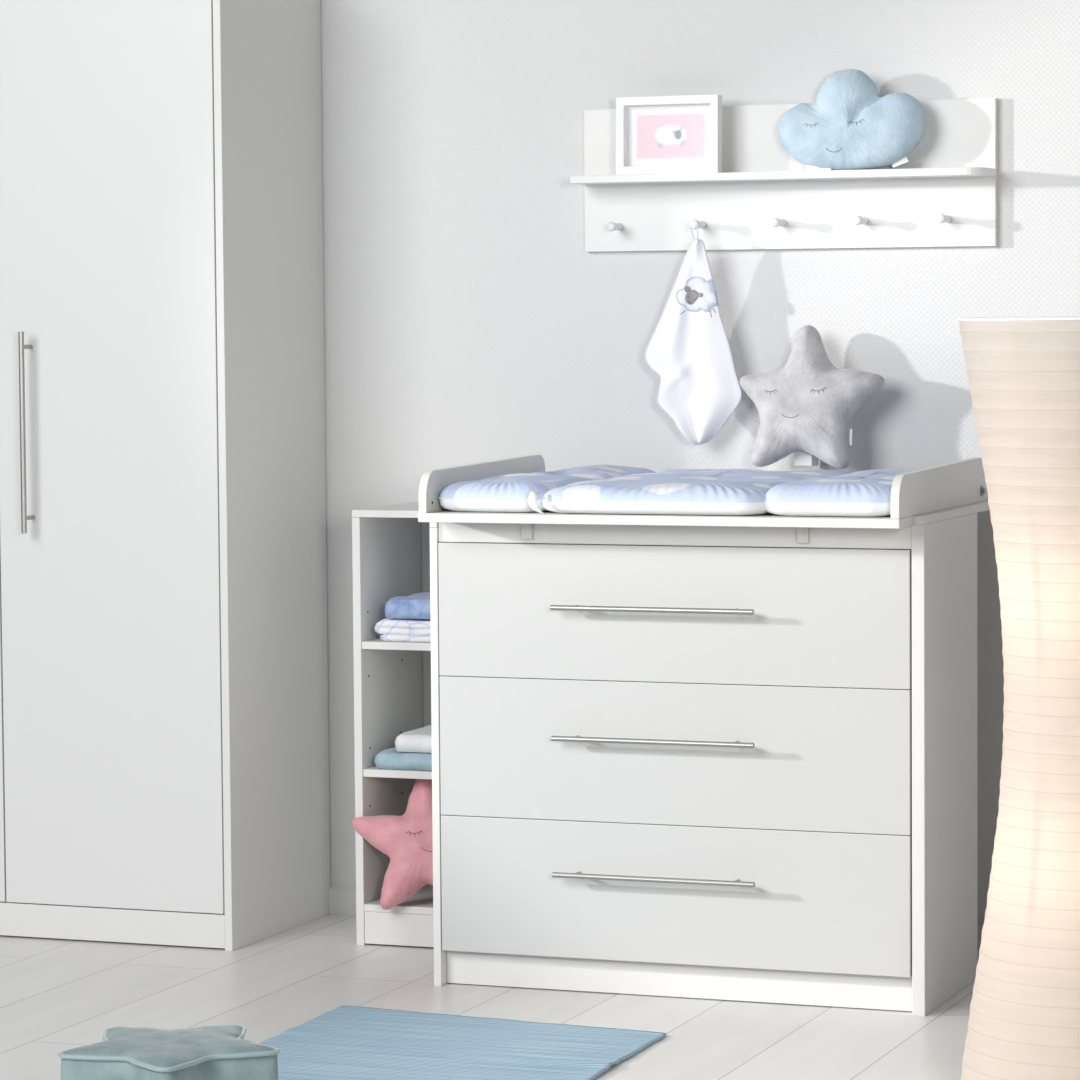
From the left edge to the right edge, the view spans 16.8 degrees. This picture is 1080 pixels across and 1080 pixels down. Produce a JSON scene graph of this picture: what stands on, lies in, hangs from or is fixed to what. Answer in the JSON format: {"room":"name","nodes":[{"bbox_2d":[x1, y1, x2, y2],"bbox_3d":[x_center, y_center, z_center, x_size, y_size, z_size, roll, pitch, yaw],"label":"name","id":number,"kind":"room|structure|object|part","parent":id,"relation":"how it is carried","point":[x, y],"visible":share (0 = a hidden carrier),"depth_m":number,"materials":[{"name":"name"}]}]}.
{"room":"children's room","nodes":[
{"label":"children's room","id":0,"kind":"room"},
{"bbox_2d":[0,914,978,1079],"bbox_3d":[-1.228,1.046,6.005,7.600,0.050,5.397,1,4,21],"label":"floor","id":1,"kind":"structure","parent":0,"point":[57,996],"depth_m":7.29,"materials":[{"name":"white wood"}]},
{"bbox_2d":[0,0,329,950],"bbox_3d":[-1.116,-0.205,8.328,1.116,2.160,0.578,1,4,21],"label":"wardrobe","id":2,"kind":"object","parent":1,"relation":"on","point":[164,727],"visible":1,"depth_m":8.03,"materials":[{"name":"white laminate"}]},
{"bbox_3d":[-1.449,-0.225,8.206,0.537,2.059,0.018,1,4,21],"label":"door","id":3,"kind":"part","parent":2,"relation":"part of","materials":[{"name":"white"}]},
{"bbox_3d":[-1.127,-0.236,8.047,0.013,0.442,0.050,1,4,21],"label":"handle","id":4,"kind":"part","parent":2,"relation":"part of","materials":[{"name":"silver metal"}]},
{"bbox_3d":[-0.945,-0.217,8.015,0.534,2.059,0.018,1,4,21],"label":"door","id":5,"kind":"part","parent":2,"relation":"part of","materials":[{"name":"white wood"}]},
{"bbox_3d":[-0.593,-0.198,8.158,0.018,2.160,0.528,1,4,21],"label":"panel","id":6,"kind":"part","parent":2,"relation":"part of","materials":[{"name":"white laminate"}]},
{"bbox_2d":[58,1024,279,1079],"bbox_3d":[-0.591,0.915,5.999,0.353,0.202,0.358,1,4,21],"label":"pouf","id":7,"kind":"object","parent":1,"relation":"on","point":[217,1052],"visible":1,"depth_m":5.92,"materials":[{"name":"teal fabric"}]},
{"bbox_2d":[352,502,433,946],"bbox_3d":[-0.195,0.404,8.124,0.319,0.957,0.355,1,4,21],"label":"shelf unit","id":8,"kind":"object","parent":1,"relation":"on","point":[391,548],"visible":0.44,"depth_m":8.07,"materials":[{"name":"white laminate"}]},
{"bbox_3d":[-0.199,-0.066,8.095,0.319,0.016,0.355,1,4,21],"label":"panel","id":9,"kind":"part","parent":8,"relation":"part of","materials":[{"name":"white laminate"}]},
{"bbox_2d":[351,779,432,909],"bbox_3d":[-0.248,0.654,8.017,0.328,0.296,0.155,0,4,1],"label":"cushion","id":10,"kind":"object","parent":8,"relation":"on","point":[407,839],"visible":0.5,"depth_m":7.98,"materials":[{"name":"pink fabric"}]},
{"bbox_3d":[-0.197,0.222,8.111,0.281,0.016,0.345,1,4,21],"label":"shelf","id":11,"kind":"part","parent":8,"relation":"part of","materials":[{"name":"white laminate"}]},
{"bbox_3d":[-0.195,0.502,8.128,0.281,0.016,0.345,1,4,21],"label":"shelf","id":12,"kind":"part","parent":8,"relation":"part of","materials":[{"name":"white laminate"}]},
{"bbox_3d":[-0.193,0.798,8.145,0.281,0.016,0.348,1,4,21],"label":"panel","id":13,"kind":"part","parent":8,"relation":"part of","materials":[{"name":"white laminate"}]},
{"bbox_2d":[374,618,430,641],"bbox_3d":[-0.202,0.190,8.069,0.254,0.051,0.247,1,4,21],"label":"folded towel","id":14,"kind":"object","parent":8,"relation":"on","point":[399,630],"visible":0.21,"depth_m":7.98,"materials":[{"name":"white fabric"}]},
{"bbox_2d":[385,592,429,618],"bbox_3d":[-0.212,0.132,8.069,0.179,0.067,0.246,1,4,21],"label":"folded towel","id":15,"kind":"object","parent":14,"relation":"on","point":[416,605],"visible":0.47,"depth_m":7.97,"materials":[{"name":"blue fabric"}]},
{"bbox_2d":[374,747,431,770],"bbox_3d":[-0.220,0.475,8.094,0.214,0.039,0.248,1,4,21],"label":"folded towel","id":16,"kind":"object","parent":8,"relation":"on","point":[390,758],"visible":0.41,"depth_m":8.00,"materials":[{"name":"teal fabric"}]},
{"bbox_2d":[395,725,431,752],"bbox_3d":[-0.200,0.437,8.082,0.165,0.041,0.229,1,4,21],"label":"folded towel","id":17,"kind":"object","parent":16,"relation":"on","point":[420,739],"visible":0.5,"depth_m":8.00,"materials":[{"name":"white fabric"}]},
{"bbox_3d":[-0.134,0.401,8.287,0.281,0.940,0.005,1,4,21],"label":"panel","id":18,"kind":"part","parent":8,"relation":"part of","materials":[{"name":"white laminate"}]},
{"bbox_2d":[260,1005,665,1079],"bbox_3d":[-0.258,0.967,6.650,0.728,0.011,1.161,1,4,21],"label":"rug","id":19,"kind":"object","parent":1,"relation":"on","point":[343,1042],"visible":0.92,"depth_m":6.88,"materials":[{"name":"blue fabric"}]},
{"bbox_2d":[430,500,989,1015],"bbox_3d":[0.366,0.419,7.600,1.040,0.982,0.663,1,4,21],"label":"dresser","id":20,"kind":"object","parent":1,"relation":"on","point":[734,763],"visible":0.92,"depth_m":7.32,"materials":[{"name":"white laminate"}]},
{"bbox_3d":[-0.109,-0.052,7.772,0.016,0.016,0.620,1,4,21],"label":"support rail","id":21,"kind":"part","parent":20,"relation":"part of","materials":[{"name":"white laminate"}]},
{"bbox_3d":[-0.139,0.434,7.712,0.016,0.946,0.428,1,4,21],"label":"panel","id":22,"kind":"part","parent":20,"relation":"part of","materials":[{"name":"white laminate"}]},
{"bbox_3d":[0.226,0.138,7.302,0.426,0.011,0.041,1,4,21],"label":"handle","id":23,"kind":"part","parent":20,"relation":"part of","materials":[{"name":"silver metal"}]},
{"bbox_3d":[0.228,0.402,7.319,0.426,0.011,0.041,1,4,21],"label":"handle","id":24,"kind":"part","parent":20,"relation":"part of","materials":[{"name":"silver metal"}]},
{"bbox_3d":[0.230,0.678,7.335,0.426,0.011,0.041,1,4,21],"label":"handle","id":25,"kind":"part","parent":20,"relation":"part of","materials":[{"name":"silver metal"}]},
{"bbox_3d":[0.261,-0.012,7.318,0.996,0.046,0.016,1,4,21],"label":"rail","id":26,"kind":"part","parent":20,"relation":"part of","materials":[{"name":"white laminate"}]},
{"bbox_3d":[0.260,0.148,7.322,0.992,0.273,0.018,1,4,21],"label":"drawer","id":27,"kind":"part","parent":20,"relation":"part of","materials":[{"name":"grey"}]},
{"bbox_3d":[0.262,0.428,7.339,0.992,0.286,0.018,1,4,21],"label":"drawer","id":28,"kind":"part","parent":20,"relation":"part of","materials":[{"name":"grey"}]},
{"bbox_3d":[0.264,0.711,7.356,0.992,0.279,0.018,1,4,21],"label":"drawer","id":29,"kind":"part","parent":20,"relation":"part of","materials":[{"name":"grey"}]},
{"bbox_2d":[418,455,987,542],"bbox_3d":[0.370,-0.090,7.581,1.006,0.148,0.824,1,4,21],"label":"changing table top","id":30,"kind":"object","parent":20,"relation":"on","point":[962,482],"visible":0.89,"depth_m":7.29,"materials":[{"name":"white laminate"}]},
{"bbox_2d":[418,510,913,528],"bbox_3d":[0.241,-0.041,7.250,0.999,0.018,0.108,1,4,21],"label":"edge","id":31,"kind":"object","parent":30,"relation":"attached to","point":[898,519],"depth_m":7.19,"materials":[{"name":"white laminate"}]},
{"bbox_2d":[439,465,919,516],"bbox_3d":[0.363,-0.108,7.573,0.963,0.072,0.815,1,4,21],"label":"mat","id":32,"kind":"object","parent":30,"relation":"on","point":[591,489],"visible":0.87,"depth_m":7.26,"materials":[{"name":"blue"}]},
{"bbox_2d":[739,325,883,468],"bbox_3d":[0.581,-0.309,7.893,0.324,0.309,0.111,1,4,21],"label":"cushion","id":33,"kind":"object","parent":32,"relation":"on","point":[809,404],"visible":1,"depth_m":7.86,"materials":[{"name":"grey fabric"}]},
{"bbox_2d":[794,451,817,465],"bbox_3d":[0.578,-0.184,7.954,0.040,0.045,0.050,1,4,21],"label":"support block","id":34,"kind":"object","parent":33,"relation":"attached to","point":[801,458],"visible":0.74,"depth_m":7.93,"materials":[{"name":"white"}]},
{"bbox_3d":[0.409,0.433,7.729,0.996,0.918,0.006,1,4,21],"label":"panel","id":35,"kind":"part","parent":20,"relation":"part of","materials":[{"name":"white laminate"}]},
{"bbox_3d":[0.814,0.439,7.353,0.026,0.966,0.428,1,4,21],"label":"panel","id":36,"kind":"part","parent":20,"relation":"part of","materials":[{"name":"white laminate"}]},
{"bbox_3d":[0.844,-0.057,7.412,0.026,0.016,0.620,1,4,21],"label":"support rail","id":37,"kind":"part","parent":20,"relation":"part of","materials":[{"name":"white laminate"}]},
{"bbox_2d":[957,317,1079,1079],"bbox_3d":[0.948,0.297,6.367,0.442,1.367,0.442,-4,5,-42],"label":"floor lamp","id":38,"kind":"object","parent":1,"relation":"on","point":[1023,373],"visible":1,"depth_m":6.24,"materials":[{"name":"paper"}]},
{"bbox_2d":[320,0,1079,920],"bbox_3d":[-0.308,-0.510,8.383,7.600,2.750,0.120,1,4,21],"label":"wall","id":39,"kind":"structure","parent":0,"point":[469,318],"depth_m":8.15,"materials":[{"name":"white paint"}]},
{"bbox_2d":[329,887,983,949],"bbox_3d":[-0.321,0.836,8.403,7.600,0.062,0.012,1,4,21],"label":"baseboard","id":40,"kind":"structure","parent":39,"relation":"attached to","point":[342,901],"depth_m":8.45,"materials":[{"name":"white laminate"}]},
{"bbox_2d":[569,98,997,251],"bbox_3d":[0.519,-0.787,7.921,0.932,0.314,0.125,1,4,21],"label":"wall shelf","id":41,"kind":"object","parent":39,"relation":"attached to","point":[946,194],"visible":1,"depth_m":7.95,"materials":[{"name":"white paint"}]},
{"bbox_2d":[616,94,721,174],"bbox_3d":[0.281,-0.882,7.982,0.234,0.170,0.035,1,3,21],"label":"picture frame","id":42,"kind":"object","parent":41,"relation":"on","point":[679,134],"visible":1,"depth_m":7.98,"materials":[{"name":"white wood"}]},
{"bbox_2d":[637,113,704,158],"bbox_3d":[0.285,-0.881,7.989,0.157,0.095,0.003,1,4,21],"label":"print","id":43,"kind":"object","parent":42,"relation":"attached to","point":[659,135],"depth_m":7.99,"materials":[{"name":"pink paper"}]},
{"bbox_2d":[645,219,741,444],"bbox_3d":[0.333,-0.454,7.994,0.215,0.491,0.043,0,4,10],"label":"towel","id":44,"kind":"object","parent":41,"relation":"hanging from","point":[688,348],"visible":1,"depth_m":7.99,"materials":[{"name":"white fabric"}]},
{"bbox_2d":[806,165,831,170],"bbox_3d":[0.603,-0.799,7.873,0.055,0.013,0.030,1,4,21],"label":"support block","id":45,"kind":"object","parent":41,"relation":"on","point":[808,167],"visible":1,"depth_m":7.86,"materials":[{"name":"white"}]},
{"bbox_2d":[778,69,925,169],"bbox_3d":[0.666,-0.900,7.839,0.326,0.216,0.083,1,4,18],"label":"cushion","id":46,"kind":"object","parent":41,"relation":"on","point":[848,126],"visible":1,"depth_m":7.81,"materials":[{"name":"blue fabric"}]}
]}

